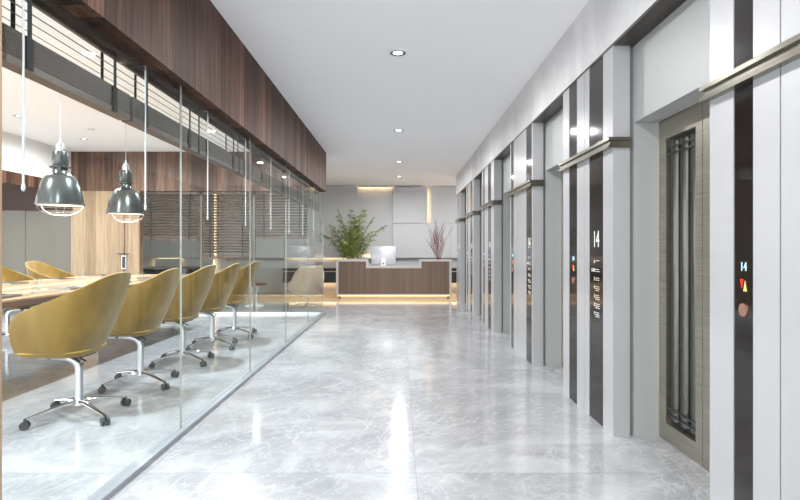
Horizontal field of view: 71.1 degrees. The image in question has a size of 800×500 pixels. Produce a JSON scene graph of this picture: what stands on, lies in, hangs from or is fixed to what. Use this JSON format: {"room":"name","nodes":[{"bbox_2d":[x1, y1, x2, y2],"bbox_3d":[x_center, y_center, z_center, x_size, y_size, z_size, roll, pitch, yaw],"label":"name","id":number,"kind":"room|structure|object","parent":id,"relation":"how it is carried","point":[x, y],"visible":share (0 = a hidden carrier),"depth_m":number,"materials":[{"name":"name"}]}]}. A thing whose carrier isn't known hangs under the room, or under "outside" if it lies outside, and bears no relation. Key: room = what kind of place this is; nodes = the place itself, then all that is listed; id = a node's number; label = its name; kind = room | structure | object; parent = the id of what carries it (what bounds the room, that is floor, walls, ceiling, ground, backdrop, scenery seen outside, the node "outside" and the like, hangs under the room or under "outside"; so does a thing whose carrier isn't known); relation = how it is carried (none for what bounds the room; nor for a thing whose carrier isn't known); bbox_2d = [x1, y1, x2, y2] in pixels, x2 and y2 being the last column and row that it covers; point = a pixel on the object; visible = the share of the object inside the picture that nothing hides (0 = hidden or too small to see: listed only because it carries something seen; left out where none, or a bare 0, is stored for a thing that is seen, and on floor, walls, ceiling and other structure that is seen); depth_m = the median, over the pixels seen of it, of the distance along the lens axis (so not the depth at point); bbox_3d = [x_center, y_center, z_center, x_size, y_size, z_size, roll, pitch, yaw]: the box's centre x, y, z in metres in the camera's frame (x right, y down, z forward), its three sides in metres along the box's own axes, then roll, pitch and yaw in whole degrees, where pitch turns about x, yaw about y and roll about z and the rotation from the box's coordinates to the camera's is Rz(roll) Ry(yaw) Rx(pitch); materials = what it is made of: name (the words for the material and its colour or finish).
{"room":"lobby","nodes":[
{"label":"lobby","id":0,"kind":"room"},
{"bbox_2d":[2,131,70,189],"bbox_3d":[-6.110,-1.420,4.610,0.140,0.780,11.620,0,0,0],"label":"wall","id":1,"kind":"structure","parent":0,"point":[38,155],"depth_m":9.07,"materials":[{"name":"white paint"}]},
{"bbox_2d":[2,174,72,314],"bbox_3d":[-7.510,-0.100,10.360,2.980,2.600,0.120,0,0,0],"label":"wall","id":2,"kind":"structure","parent":0,"point":[27,235],"depth_m":10.31,"materials":[{"name":"grey paint"}]},
{"bbox_2d":[71,191,142,275],"bbox_3d":[-5.418,0.058,10.325,1.275,2.284,0.191,0,0,0],"label":"door","id":3,"kind":"structure","parent":2,"relation":"in","point":[100,244],"depth_m":10.31,"materials":[{"name":"brown wood"}]},
{"bbox_2d":[142,191,198,240],"bbox_3d":[-4.255,-0.628,10.378,1.030,0.911,0.064,0,0,0],"label":"blind","id":4,"kind":"object","parent":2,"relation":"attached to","point":[150,238],"visible":0.93,"depth_m":10.37,"materials":[{"name":"brown wood"}]},
{"bbox_2d":[71,152,311,191],"bbox_3d":[-3.825,-1.448,10.360,4.450,0.725,0.120,0,0,0],"label":"trim","id":5,"kind":"structure","parent":2,"relation":"attached to","point":[94,171],"depth_m":10.30,"materials":[{"name":"brown wood"}]},
{"bbox_2d":[203,191,248,257],"bbox_3d":[-3.210,-0.466,10.378,0.880,1.236,0.064,0,0,0],"label":"blind","id":6,"kind":"object","parent":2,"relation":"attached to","point":[209,247],"visible":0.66,"depth_m":10.37,"materials":[{"name":"brown wood"}]},
{"bbox_2d":[256,191,308,238],"bbox_3d":[-2.185,-0.646,10.378,0.970,0.876,0.064,0,0,0],"label":"blind","id":7,"kind":"object","parent":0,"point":[258,236],"visible":0.91,"depth_m":10.37,"materials":[{"name":"brown wood"}]},
{"bbox_2d":[2,0,588,185],"bbox_3d":[-1.500,-1.860,7.400,15.400,0.100,17.200,0,0,0],"label":"ceiling","id":8,"kind":"structure","parent":0,"point":[467,61],"depth_m":5.84,"materials":[{"name":"white paint"}]},
{"bbox_2d":[11,114,25,117],"bbox_3d":[-5.150,-1.806,7.560,0.176,0.008,0.176,0,0,0],"label":"recessed light","id":9,"kind":"object","parent":8,"relation":"in","point":[12,115],"visible":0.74,"depth_m":7.56,"materials":[{"name":"white ceramic"}]},
{"bbox_2d":[34,94,85,215],"bbox_3d":[-3.750,-1.093,6.180,0.487,1.431,0.487,0,0,0],"label":"pendant lamp","id":10,"kind":"object","parent":8,"relation":"hanging from","point":[58,188],"visible":1,"depth_m":6.08,"materials":[{"name":"grey metal"}]},
{"bbox_2d":[106,160,144,221],"bbox_3d":[-3.750,-1.093,7.660,0.487,1.431,0.487,0,0,0],"label":"pendant lamp","id":11,"kind":"object","parent":8,"relation":"hanging from","point":[125,200],"visible":1,"depth_m":7.54,"materials":[{"name":"grey metal"}]},
{"bbox_2d":[53,0,325,191],"bbox_3d":[-1.488,-1.445,4.610,0.224,0.730,11.620,0,0,0],"label":"panel","id":12,"kind":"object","parent":8,"relation":"attached to","point":[188,44],"depth_m":4.04,"materials":[{"name":"brown wood"}]},
{"bbox_2d":[2,0,130,190],"bbox_3d":[-1.518,-0.654,2.610,0.107,0.849,1.020,0,0,0],"label":"blind","id":13,"kind":"object","parent":12,"relation":"hanging from","point":[22,55],"visible":1,"depth_m":2.49,"materials":[{"name":"grey metal"}]},
{"bbox_2d":[121,58,198,209],"bbox_3d":[-1.518,-0.654,3.660,0.107,0.849,1.020,0,0,0],"label":"blind","id":14,"kind":"object","parent":12,"relation":"hanging from","point":[143,117],"visible":0.89,"depth_m":3.49,"materials":[{"name":"grey metal"}]},
{"bbox_2d":[191,106,238,219],"bbox_3d":[-1.518,-0.654,4.710,0.107,0.849,1.020,0,0,0],"label":"blind","id":15,"kind":"object","parent":12,"relation":"hanging from","point":[212,153],"visible":0.91,"depth_m":4.59,"materials":[{"name":"grey metal"}]},
{"bbox_2d":[234,135,265,225],"bbox_3d":[-1.518,-0.654,5.760,0.107,0.849,1.020,0,0,0],"label":"blind","id":16,"kind":"object","parent":12,"relation":"hanging from","point":[258,176],"visible":0.8,"depth_m":5.65,"materials":[{"name":"grey metal"}]},
{"bbox_2d":[262,154,284,229],"bbox_3d":[-1.518,-0.654,6.810,0.107,0.849,1.020,0,0,0],"label":"blind","id":17,"kind":"object","parent":12,"relation":"hanging from","point":[272,184],"visible":0.88,"depth_m":6.76,"materials":[{"name":"grey metal"}]},
{"bbox_2d":[281,168,299,232],"bbox_3d":[-1.518,-0.654,7.860,0.107,0.849,1.020,0,0,0],"label":"blind","id":18,"kind":"object","parent":12,"relation":"hanging from","point":[292,194],"visible":0.75,"depth_m":7.84,"materials":[{"name":"grey metal"}]},
{"bbox_2d":[296,178,310,234],"bbox_3d":[-1.518,-0.654,8.910,0.107,0.849,1.020,0,0,0],"label":"blind","id":19,"kind":"object","parent":12,"relation":"hanging from","point":[304,200],"visible":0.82,"depth_m":8.83,"materials":[{"name":"grey metal"}]},
{"bbox_2d":[308,186,319,236],"bbox_3d":[-1.518,-0.654,9.960,0.107,0.849,1.020,0,0,0],"label":"blind","id":20,"kind":"object","parent":12,"relation":"hanging from","point":[315,206],"visible":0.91,"depth_m":9.61,"materials":[{"name":"grey metal"}]},
{"bbox_2d":[387,49,408,56],"bbox_3d":[-0.020,-1.806,5.145,0.206,0.008,0.206,0,0,0],"label":"recessed light","id":21,"kind":"object","parent":8,"relation":"in","point":[392,53],"visible":1,"depth_m":5.14,"materials":[{"name":"white metal"}]},
{"bbox_2d":[392,129,404,131],"bbox_3d":[-0.020,-1.806,8.480,0.206,0.008,0.206,0,0,0],"label":"recessed light","id":22,"kind":"object","parent":8,"relation":"in","point":[394,130],"visible":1,"depth_m":8.47,"materials":[{"name":"white metal"}]},
{"bbox_2d":[143,186,456,292],"bbox_3d":[-1.500,-0.305,15.900,15.400,3.010,0.200,0,0,0],"label":"wall","id":23,"kind":"structure","parent":0,"point":[377,202],"depth_m":15.80,"materials":[{"name":"grey paint"}]},
{"bbox_2d":[143,194,149,257],"bbox_3d":[-8.271,-0.785,15.750,2.523,2.019,0.100,0,0,0],"label":"wall panel","id":24,"kind":"object","parent":23,"relation":"attached to","point":[146,244],"visible":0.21,"depth_m":15.70,"materials":[{"name":"grey"}]},
{"bbox_2d":[155,259,179,266],"bbox_3d":[-6.490,0.471,15.740,0.757,0.460,0.120,0,0,0],"label":"wall panel","id":25,"kind":"object","parent":23,"relation":"attached to","point":[158,262],"visible":0.42,"depth_m":15.68,"materials":[{"name":"grey"}]},
{"bbox_2d":[150,192,213,257],"bbox_3d":[-6.108,-0.785,15.750,1.786,2.019,0.100,0,0,0],"label":"wall panel","id":26,"kind":"object","parent":23,"relation":"attached to","point":[158,249],"visible":0.32,"depth_m":15.70,"materials":[{"name":"grey glass"}]},
{"bbox_2d":[186,259,213,266],"bbox_3d":[-5.614,0.471,15.740,0.771,0.460,0.120,0,0,0],"label":"wall panel","id":27,"kind":"object","parent":23,"relation":"attached to","point":[189,262],"visible":0.46,"depth_m":15.68,"materials":[{"name":"grey"}]},
{"bbox_2d":[217,192,283,257],"bbox_3d":[-4.191,-0.785,15.750,1.878,2.019,0.100,0,0,0],"label":"wall panel","id":28,"kind":"object","parent":23,"relation":"attached to","point":[265,248],"visible":0.32,"depth_m":15.70,"materials":[{"name":"grey glass"}]},
{"bbox_2d":[286,186,357,257],"bbox_3d":[-2.215,-0.785,15.750,2.047,2.019,0.100,0,0,0],"label":"wall panel","id":29,"kind":"object","parent":23,"relation":"attached to","point":[344,199],"visible":0.52,"depth_m":15.70,"materials":[{"name":"grey"}]},
{"bbox_2d":[283,268,456,282],"bbox_3d":[1.200,0.700,15.559,8.800,0.400,0.478,0,0,0],"label":"credenza","id":30,"kind":"object","parent":23,"relation":"attached to","point":[329,273],"visible":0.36,"depth_m":15.33,"materials":[{"name":"grey"}]},
{"bbox_2d":[358,185,392,258],"bbox_3d":[-0.693,-0.779,15.745,0.970,2.062,0.110,0,0,0],"label":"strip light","id":31,"kind":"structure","parent":23,"relation":"attached to","point":[358,185],"depth_m":15.69,"materials":[{"name":"white plastic"}]},
{"bbox_2d":[393,187,427,222],"bbox_3d":[0.287,-1.262,15.745,0.967,1.009,0.110,0,0,0],"label":"wall panel","id":32,"kind":"object","parent":23,"relation":"attached to","point":[410,204],"visible":1,"depth_m":15.69,"materials":[{"name":"grey"}]},
{"bbox_2d":[393,223,449,257],"bbox_3d":[0.603,-0.262,15.755,1.598,0.973,0.090,0,0,0],"label":"wall panel","id":33,"kind":"object","parent":23,"relation":"attached to","point":[409,239],"visible":0.82,"depth_m":15.71,"materials":[{"name":"grey"}]},
{"bbox_2d":[431,187,456,222],"bbox_3d":[2.124,-1.262,15.775,2.481,1.009,0.050,0,0,0],"label":"wall panel","id":34,"kind":"object","parent":23,"relation":"attached to","point":[443,199],"visible":0.43,"depth_m":15.75,"materials":[{"name":"grey"}]},
{"bbox_2d":[450,223,456,257],"bbox_3d":[2.386,-0.262,15.755,1.957,0.973,0.090,0,0,0],"label":"wall panel","id":35,"kind":"object","parent":23,"relation":"attached to","point":[453,226],"visible":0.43,"depth_m":15.71,"materials":[{"name":"grey"}]},
{"bbox_2d":[2,293,709,499],"bbox_3d":[-1.500,1.250,7.400,15.400,0.100,17.200,0,0,0],"label":"floor","id":36,"kind":"structure","parent":0,"point":[373,400],"depth_m":3.92,"materials":[{"name":"stone"}]},
{"bbox_2d":[2,266,40,336],"bbox_3d":[-5.084,0.679,7.249,0.662,1.042,0.666,0,0,0],"label":"chair","id":37,"kind":"object","parent":36,"relation":"on","point":[8,275],"visible":0.31,"depth_m":7.46,"materials":[{"name":"yellow plastic"}]},
{"bbox_2d":[25,261,74,279],"bbox_3d":[-5.084,0.679,8.199,0.662,1.042,0.666,0,0,0],"label":"chair","id":38,"kind":"object","parent":36,"relation":"on","point":[37,270],"visible":0.2,"depth_m":8.34,"materials":[{"name":"yellow fabric"}]},
{"bbox_2d":[8,272,130,430],"bbox_3d":[-2.306,0.679,4.031,0.662,1.042,0.666,0,0,0],"label":"chair","id":39,"kind":"object","parent":36,"relation":"on","point":[76,324],"visible":1,"depth_m":3.79,"materials":[{"name":"yellow fabric"}]},
{"bbox_2d":[2,274,188,337],"bbox_3d":[-3.830,0.790,5.950,1.660,0.820,5.500,0,0,0],"label":"meeting table","id":40,"kind":"object","parent":36,"relation":"on","point":[35,291],"visible":0.16,"depth_m":5.53,"materials":[{"name":"brown wood"}]},
{"bbox_2d":[2,294,22,298],"bbox_3d":[-3.240,0.367,4.500,0.230,0.024,0.310,0,0,-7],"label":"notebook","id":41,"kind":"object","parent":40,"relation":"on","point":[3,295],"visible":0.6,"depth_m":4.53,"materials":[{"name":"white paper"}]},
{"bbox_2d":[2,281,28,284],"bbox_3d":[-4.380,0.367,6.300,0.230,0.024,0.310,0,0,-1],"label":"notebook","id":42,"kind":"object","parent":40,"relation":"on","point":[15,282],"visible":0.86,"depth_m":6.26,"materials":[{"name":"white paper"}]},
{"bbox_2d":[43,277,74,279],"bbox_3d":[-4.380,0.367,7.200,0.230,0.024,0.310,0,0,2],"label":"notebook","id":43,"kind":"object","parent":40,"relation":"on","point":[64,278],"visible":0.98,"depth_m":7.14,"materials":[{"name":"white paper"}]},
{"bbox_2d":[47,286,82,289],"bbox_3d":[-3.250,0.367,5.500,0.230,0.024,0.310,0,0,3],"label":"notebook","id":44,"kind":"object","parent":40,"relation":"on","point":[62,287],"visible":0.9,"depth_m":5.39,"materials":[{"name":"white paper"}]},
{"bbox_2d":[85,274,105,276],"bbox_3d":[-4.380,0.367,8.150,0.230,0.024,0.310,0,0,-2],"label":"notebook","id":45,"kind":"object","parent":40,"relation":"on","point":[101,275],"visible":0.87,"depth_m":8.00,"materials":[{"name":"white paper"}]},
{"bbox_2d":[136,277,151,279],"bbox_3d":[-3.250,0.367,7.300,0.230,0.024,0.310,0,0,0],"label":"notebook","id":46,"kind":"object","parent":40,"relation":"on","point":[145,278],"visible":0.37,"depth_m":7.15,"materials":[{"name":"white paper"}]},
{"bbox_2d":[98,268,179,393],"bbox_3d":[-2.306,0.679,4.991,0.662,1.042,0.666,0,0,-2],"label":"chair","id":47,"kind":"object","parent":36,"relation":"on","point":[146,304],"visible":0.8,"depth_m":4.79,"materials":[{"name":"yellow plastic"}]},
{"bbox_2d":[143,266,199,273],"bbox_3d":[-4.950,0.790,12.200,1.440,0.820,1.440,0,0,0],"label":"round table","id":48,"kind":"object","parent":36,"relation":"on","point":[146,270],"visible":0.2,"depth_m":11.65,"materials":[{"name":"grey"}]},
{"bbox_2d":[149,265,215,368],"bbox_3d":[-2.306,0.679,5.961,0.662,1.042,0.666,0,0,1],"label":"chair","id":49,"kind":"object","parent":36,"relation":"on","point":[196,285],"visible":0.7,"depth_m":5.77,"materials":[{"name":"yellow plastic"}]},
{"bbox_2d":[85,312,325,499],"bbox_3d":[-1.438,1.185,5.425,0.076,0.030,10.250,0,0,0],"label":"trim","id":50,"kind":"structure","parent":36,"relation":"on","point":[109,489],"depth_m":3.60,"materials":[{"name":"silver metal"}]},
{"bbox_2d":[0,0,1,499],"bbox_3d":[-1.462,0.045,1.962,0.075,2.248,0.085,0,0,0],"label":"trim","id":51,"kind":"structure","parent":50,"relation":"on","point":[0,0],"depth_m":2.00,"materials":[{"name":"brown wood"}]},
{"bbox_2d":[180,86,181,427],"bbox_3d":[-1.440,0.045,2.846,0.012,2.248,1.667,0,0,0],"label":"window","id":52,"kind":"structure","parent":50,"relation":"on","point":[180,86],"depth_m":3.68,"materials":[{"name":"clear glass"}]},
{"bbox_2d":[249,138,250,371],"bbox_3d":[-1.440,0.045,4.532,0.012,2.248,1.697,0,0,0],"label":"window","id":53,"kind":"structure","parent":50,"relation":"on","point":[249,138],"depth_m":5.38,"materials":[{"name":"clear glass"}]},
{"bbox_2d":[285,165,285,342],"bbox_3d":[-1.440,0.045,6.226,0.012,2.248,1.687,0,0,0],"label":"window","id":54,"kind":"structure","parent":50,"relation":"on","point":[285,165],"depth_m":7.07,"materials":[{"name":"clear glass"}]},
{"bbox_2d":[186,263,240,349],"bbox_3d":[-2.306,0.679,6.901,0.662,1.042,0.666,0,0,-1],"label":"chair","id":55,"kind":"object","parent":36,"relation":"on","point":[223,282],"visible":0.69,"depth_m":6.72,"materials":[{"name":"yellow plastic"}]},
{"bbox_2d":[215,261,258,337],"bbox_3d":[-2.306,0.679,7.821,0.662,1.042,0.666,0,0,2],"label":"chair","id":56,"kind":"object","parent":36,"relation":"on","point":[240,291],"visible":0.62,"depth_m":7.66,"materials":[{"name":"yellow plastic"}]},
{"bbox_2d":[245,282,266,306],"bbox_3d":[-3.120,0.955,12.000,0.520,0.490,0.520,0,0,0],"label":"coffee table","id":57,"kind":"object","parent":36,"relation":"on","point":[258,284],"visible":0.61,"depth_m":11.93,"materials":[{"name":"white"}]},
{"bbox_2d":[199,312,320,314],"bbox_3d":[-3.127,1.183,10.450,3.295,0.035,0.100,0,0,0],"label":"trim","id":58,"kind":"structure","parent":36,"relation":"on","point":[217,313],"depth_m":10.40,"materials":[{"name":"white metal"}]},
{"bbox_2d":[200,192,202,267],"bbox_3d":[-4.226,-0.003,10.450,1.092,2.314,0.050,0,0,0],"label":"window","id":59,"kind":"structure","parent":58,"relation":"on","point":[201,193],"depth_m":10.43,"materials":[{"name":"clear glass"}]},
{"bbox_2d":[253,192,255,311],"bbox_3d":[-3.199,-0.003,10.450,0.997,2.314,0.050,0,0,0],"label":"window","id":60,"kind":"structure","parent":58,"relation":"on","point":[254,193],"depth_m":10.43,"materials":[{"name":"clear glass"}]},
{"bbox_2d":[287,265,323,308],"bbox_3d":[-1.920,0.757,11.617,0.771,0.880,0.628,0,0,-42],"label":"lounge chair","id":61,"kind":"object","parent":36,"relation":"on","point":[307,281],"visible":1,"depth_m":11.38,"materials":[{"name":"beige fabric"}]},
{"bbox_2d":[300,290,318,294],"bbox_3d":[-1.950,0.858,11.650,0.540,0.135,0.540,0,0,-42],"label":"seat cushion","id":62,"kind":"object","parent":61,"relation":"on","point":[302,292],"depth_m":11.43,"materials":[{"name":"beige fabric"}]},
{"bbox_2d":[336,259,451,298],"bbox_3d":[-0.150,0.713,14.005,2.803,0.974,0.850,0,0,0],"label":"reception desk","id":63,"kind":"object","parent":36,"relation":"on","point":[355,279],"visible":1,"depth_m":13.60,"materials":[{"name":"brown wood"}]},
{"bbox_2d":[319,209,386,258],"bbox_3d":[-1.249,0.055,14.674,1.654,2.291,1.765,0,0,-29],"label":"potted palm","id":64,"kind":"object","parent":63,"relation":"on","point":[352,246],"visible":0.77,"depth_m":14.65,"materials":[{"name":"green plant"}]},
{"bbox_2d":[371,246,395,265],"bbox_3d":[-0.414,0.185,14.039,0.620,0.548,0.182,0,0,0],"label":"desktop computer","id":65,"kind":"object","parent":63,"relation":"on","point":[383,255],"visible":0.91,"depth_m":13.99,"materials":[{"name":"silver metal"}]},
{"bbox_2d":[427,223,450,258],"bbox_3d":[0.932,-0.216,14.163,0.582,1.352,0.750,0,0,-21],"label":"plant","id":66,"kind":"object","parent":63,"relation":"on","point":[436,238],"visible":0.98,"depth_m":14.13,"materials":[{"name":"brown plant"}]},
{"bbox_2d":[456,0,655,194],"bbox_3d":[1.672,-1.573,6.250,0.600,0.475,14.900,0,0,0],"label":"wall","id":67,"kind":"structure","parent":0,"point":[599,23],"depth_m":4.79,"materials":[{"name":"paint"}]},
{"bbox_2d":[456,0,685,195],"bbox_3d":[1.671,-1.325,6.250,0.601,0.019,14.900,0,0,0],"label":"trim","id":68,"kind":"structure","parent":67,"relation":"attached to","point":[659,10],"depth_m":3.47,"materials":[{"name":"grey metal"}]},
{"bbox_3d":[1.880,-0.057,6.185,0.200,2.514,14.770,0,0,0],"label":"wall","id":69,"kind":"structure","parent":0,"visible":0},
{"bbox_2d":[457,195,457,299],"bbox_3d":[1.381,-0.057,13.380,0.022,2.512,0.118,0,0,0],"label":"panel","id":70,"kind":"object","parent":69,"relation":"attached to","point":[457,195],"visible":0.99,"depth_m":13.40,"materials":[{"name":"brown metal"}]},
{"bbox_2d":[455,218,464,222],"bbox_3d":[1.408,-0.692,13.185,0.146,0.067,0.810,0,0,0],"label":"trim","id":71,"kind":"structure","parent":69,"relation":"attached to","point":[458,219],"depth_m":12.79,"materials":[{"name":"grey metal"}]},
{"bbox_2d":[458,192,465,302],"bbox_3d":[1.575,-0.058,13.185,0.407,2.515,0.770,0,0,0],"label":"trim","id":72,"kind":"structure","parent":69,"relation":"attached to","point":[462,195],"depth_m":12.80,"materials":[{"name":"grey paint"}]},
{"bbox_2d":[467,186,467,308],"bbox_3d":[1.381,-0.057,11.375,0.022,2.512,0.148,0,0,0],"label":"panel","id":73,"kind":"object","parent":69,"relation":"attached to","point":[467,186],"visible":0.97,"depth_m":11.42,"materials":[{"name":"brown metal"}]},
{"bbox_2d":[471,182,471,311],"bbox_3d":[1.383,-0.057,10.760,0.018,2.512,0.278,0,0,0],"label":"strip","id":74,"kind":"object","parent":69,"relation":"attached to","point":[471,182],"visible":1,"depth_m":10.78,"materials":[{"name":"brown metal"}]},
{"bbox_2d":[464,211,479,217],"bbox_3d":[1.408,-0.692,11.000,0.146,0.067,1.240,0,0,0],"label":"trim","id":75,"kind":"structure","parent":69,"relation":"attached to","point":[471,213],"depth_m":10.44,"materials":[{"name":"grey metal"}]},
{"bbox_2d":[466,179,481,314],"bbox_3d":[1.575,-0.058,11.000,0.407,2.515,1.200,0,0,0],"label":"trim","id":76,"kind":"structure","parent":69,"relation":"attached to","point":[476,183],"depth_m":10.40,"materials":[{"name":"grey paint"}]},
{"bbox_2d":[483,169,484,323],"bbox_3d":[1.381,-0.057,9.160,0.022,2.512,0.158,0,0,0],"label":"panel","id":77,"kind":"object","parent":69,"relation":"attached to","point":[484,169],"visible":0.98,"depth_m":9.12,"materials":[{"name":"brown metal"}]},
{"bbox_2d":[488,164,490,328],"bbox_3d":[1.383,-0.057,8.585,0.018,2.512,0.288,0,0,0],"label":"strip","id":78,"kind":"object","parent":69,"relation":"attached to","point":[489,166],"visible":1,"depth_m":8.61,"materials":[{"name":"brown metal"}]},
{"bbox_2d":[480,200,501,210],"bbox_3d":[1.408,-0.692,8.770,0.146,0.067,1.240,0,0,0],"label":"trim","id":79,"kind":"structure","parent":69,"relation":"attached to","point":[492,202],"depth_m":8.28,"materials":[{"name":"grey metal"}]},
{"bbox_2d":[482,160,509,331],"bbox_3d":[1.575,-0.058,8.770,0.407,2.515,1.200,0,0,0],"label":"trim","id":80,"kind":"structure","parent":69,"relation":"attached to","point":[500,214],"depth_m":8.17,"materials":[{"name":"grey paint"}]},
{"bbox_2d":[503,155,509,193],"bbox_3d":[1.643,-0.057,7.575,0.272,2.513,1.190,0,0,0],"label":"wall panel","id":81,"kind":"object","parent":69,"relation":"in","point":[506,162],"depth_m":7.92,"materials":[{"name":"grey"}]},
{"bbox_2d":[511,142,513,348],"bbox_3d":[1.381,-0.057,6.840,0.022,2.512,0.158,0,0,0],"label":"panel","id":82,"kind":"object","parent":69,"relation":"attached to","point":[512,144],"visible":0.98,"depth_m":6.85,"materials":[{"name":"brown metal"}]},
{"bbox_2d":[507,180,543,196],"bbox_3d":[1.408,-0.692,6.385,0.146,0.067,1.230,0,0,0],"label":"trim","id":83,"kind":"structure","parent":69,"relation":"attached to","point":[529,183],"depth_m":6.02,"materials":[{"name":"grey metal"}]},
{"bbox_2d":[527,125,531,364],"bbox_3d":[1.383,-0.057,5.960,0.018,2.512,0.258,0,0,0],"label":"strip","id":84,"kind":"object","parent":69,"relation":"attached to","point":[529,129],"visible":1,"depth_m":5.95,"materials":[{"name":"brown metal"}]},
{"bbox_2d":[510,123,560,365],"bbox_3d":[1.575,-0.058,6.385,0.407,2.515,1.190,0,0,0],"label":"trim","id":85,"kind":"structure","parent":69,"relation":"attached to","point":[546,199],"depth_m":5.79,"materials":[{"name":"grey paint"}]},
{"bbox_2d":[546,108,562,366],"bbox_3d":[1.643,-0.057,5.250,0.272,2.513,1.080,0,0,0],"label":"door","id":86,"kind":"structure","parent":69,"relation":"in","point":[554,126],"depth_m":5.61,"materials":[{"name":"grey"}]},
{"bbox_2d":[570,82,576,403],"bbox_3d":[1.381,-0.057,4.442,0.022,2.512,0.203,0,0,0],"label":"panel","id":87,"kind":"object","parent":69,"relation":"attached to","point":[573,89],"visible":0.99,"depth_m":4.44,"materials":[{"name":"brown metal"}]},
{"bbox_2d":[558,137,630,171],"bbox_3d":[1.408,-0.692,4.158,0.146,0.067,1.144,0,0,0],"label":"trim","id":88,"kind":"structure","parent":69,"relation":"attached to","point":[608,143],"depth_m":3.84,"materials":[{"name":"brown metal"}]},
{"bbox_2d":[590,57,602,425],"bbox_3d":[1.383,-0.057,3.923,0.018,2.512,0.278,0,0,0],"label":"strip","id":89,"kind":"object","parent":69,"relation":"attached to","point":[596,71],"visible":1,"depth_m":3.92,"materials":[{"name":"brown metal"}]},
{"bbox_2d":[563,46,675,435],"bbox_3d":[1.575,-0.058,4.158,0.407,2.515,1.104,0,0,0],"label":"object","id":90,"kind":"structure","parent":69,"relation":"attached to","point":[630,175],"depth_m":3.61,"materials":[{"name":"grey paint"}]},
{"bbox_2d":[634,0,709,472],"bbox_3d":[1.643,-0.057,3.043,0.272,2.513,1.126,0,0,0],"label":"door","id":91,"kind":"structure","parent":69,"relation":"in","point":[672,61],"depth_m":3.24,"materials":[{"name":"grey metal"}]},
{"bbox_2d":[734,0,752,499],"bbox_3d":[1.381,-0.057,2.241,0.022,2.512,0.128,0,0,0],"label":"panel","id":92,"kind":"object","parent":69,"relation":"attached to","point":[743,9],"visible":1,"depth_m":2.24,"materials":[{"name":"brown metal"}]},
{"bbox_2d":[710,0,799,499],"bbox_3d":[1.575,-0.058,1.715,0.407,2.515,1.530,0,0,0],"label":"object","id":93,"kind":"structure","parent":69,"relation":"attached to","point":[776,94],"depth_m":2.11,"materials":[{"name":"grey paint"}]},
{"bbox_3d":[1.600,-0.056,-0.126,0.357,2.512,2.149,0,0,0],"label":"wall","id":94,"kind":"structure","parent":0,"visible":0},
{"bbox_2d":[699,33,799,102],"bbox_3d":[1.408,-0.692,1.715,0.146,0.067,1.570,0,0,0],"label":"trim","id":95,"kind":"structure","parent":94,"relation":"attached to","point":[786,52],"depth_m":2.12,"materials":[{"name":"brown metal"}]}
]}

